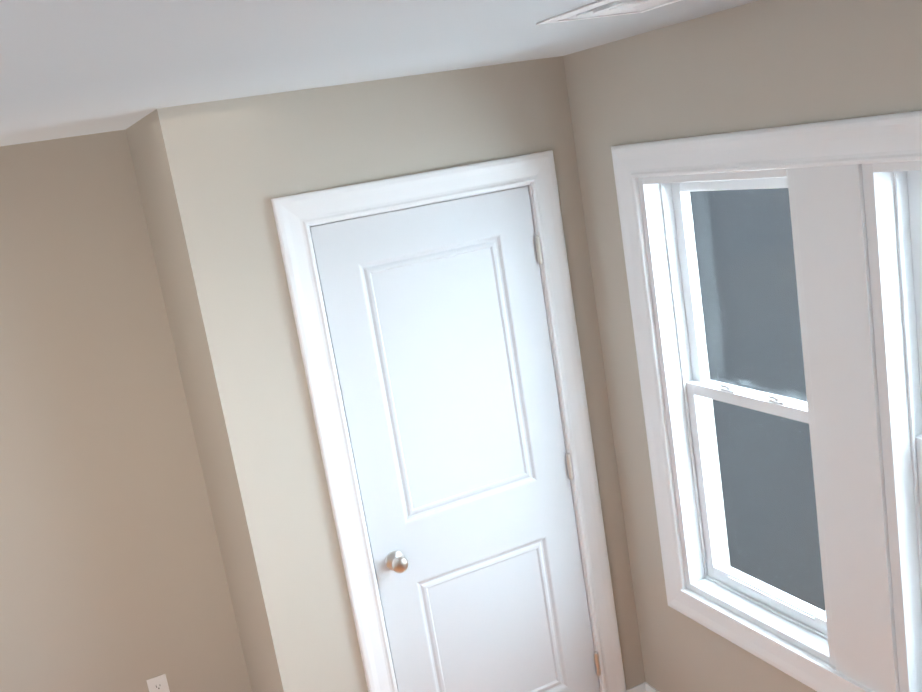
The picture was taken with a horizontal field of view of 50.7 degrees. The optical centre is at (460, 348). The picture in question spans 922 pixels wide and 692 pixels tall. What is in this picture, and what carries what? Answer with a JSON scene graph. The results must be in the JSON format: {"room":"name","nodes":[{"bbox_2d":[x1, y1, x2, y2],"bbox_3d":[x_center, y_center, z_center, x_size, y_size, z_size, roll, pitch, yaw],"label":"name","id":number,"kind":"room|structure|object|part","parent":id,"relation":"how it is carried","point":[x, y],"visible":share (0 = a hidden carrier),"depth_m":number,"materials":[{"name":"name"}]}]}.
{"room":"empty bedroom","nodes":[
{"label":"empty bedroom","id":0,"kind":"room"},
{"bbox_2d":[0,130,251,691],"bbox_3d":[-1.889,0.650,3.249,2.230,2.440,0.100,-14,13,-23],"label":"wall","id":1,"kind":"structure","parent":0,"point":[113,578],"depth_m":3.43,"materials":[{"name":"beige paint"}]},
{"bbox_2d":[146,674,169,691],"bbox_3d":[-1.128,1.282,3.639,0.070,0.114,0.007,-14,13,-23],"label":"outlet","id":2,"kind":"object","parent":1,"relation":"attached to","point":[158,683],"visible":1,"depth_m":3.63,"materials":[{"name":"white plastic"}]},
{"bbox_2d":[126,104,315,691],"bbox_3d":[-0.765,0.457,3.300,0.100,2.440,0.725,-14,13,-23],"label":"wall","id":3,"kind":"structure","parent":0,"point":[166,150],"depth_m":3.00,"materials":[{"name":"beige paint"}]},
{"bbox_2d":[0,0,758,146],"bbox_3d":[-0.518,-0.463,1.203,3.762,0.120,4.670,-14,13,-23],"label":"ceiling","id":4,"kind":"structure","parent":0,"point":[70,68],"depth_m":1.87,"materials":[{"name":"grey paint"}]},
{"bbox_2d":[536,0,680,24],"bbox_3d":[0.345,-0.723,2.018,0.280,0.029,0.280,-14,13,-23],"label":"ceiling vent","id":5,"kind":"object","parent":4,"relation":"in","point":[602,8],"visible":0.92,"depth_m":1.94,"materials":[{"name":"white metal"}]},
{"bbox_2d":[193,56,644,691],"bbox_3d":[-0.039,0.342,3.284,1.232,2.440,0.100,-14,13,-23],"label":"wall","id":6,"kind":"structure","parent":0,"point":[259,152],"depth_m":3.03,"materials":[{"name":"beige paint"}]},
{"bbox_2d":[271,150,625,691],"bbox_3d":[0.020,0.479,3.320,0.968,2.143,0.118,-14,13,-23],"label":"door frame","id":7,"kind":"structure","parent":6,"relation":"attached to","point":[296,215],"depth_m":3.15,"materials":[{"name":"white wood"}]},
{"bbox_2d":[310,186,600,691],"bbox_3d":[0.054,0.529,3.285,0.772,2.030,0.098,-14,13,-23],"label":"door","id":8,"kind":"structure","parent":6,"relation":"in","point":[438,327],"depth_m":3.25,"materials":[{"name":"white wood"}]},
{"bbox_3d":[-0.204,0.700,3.165,0.066,0.066,0.063,-14,13,-23],"label":"knob","id":9,"kind":"part","parent":8,"relation":"part of","materials":[{"name":"silver metal"}]},
{"bbox_3d":[0.379,0.416,3.444,0.017,1.648,0.036,-14,13,-23],"label":"door hinges","id":10,"kind":"part","parent":8,"relation":"part of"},
{"bbox_2d":[563,0,921,691],"bbox_3d":[1.268,0.367,2.171,0.200,2.440,4.670,-14,13,-23],"label":"wall","id":11,"kind":"structure","parent":0,"point":[761,64],"depth_m":2.88,"materials":[{"name":"beige paint"}]},
{"bbox_2d":[633,682,658,691],"bbox_3d":[1.497,1.560,2.037,0.042,0.118,3.745,-14,13,-23],"label":"baseboard","id":12,"kind":"structure","parent":11,"relation":"attached to","point":[644,687],"depth_m":3.69,"materials":[{"name":"white wood"}]},
{"bbox_2d":[611,110,921,691],"bbox_3d":[1.049,0.218,2.501,0.189,1.598,1.743,-14,13,-23],"label":"double window","id":13,"kind":"structure","parent":11,"relation":"in","point":[853,186],"depth_m":2.55,"materials":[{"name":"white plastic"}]},
{"bbox_3d":[1.078,0.205,2.514,0.038,1.262,1.421,-14,13,-23],"label":"glass","id":14,"kind":"part","parent":13,"relation":"part of","materials":[{"name":"grey glass"}]},
{"label":"outside","id":15,"kind":"structure","parent":0,"visible":0},
{"bbox_2d":[690,188,824,610],"bbox_3d":[147.734,-45.771,148.425,396.158,0.500,450.000,-14,13,-23],"label":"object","id":16,"kind":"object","parent":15,"point":[744,313],"depth_m":32.98,"materials":[{"name":"grey"}]}
]}

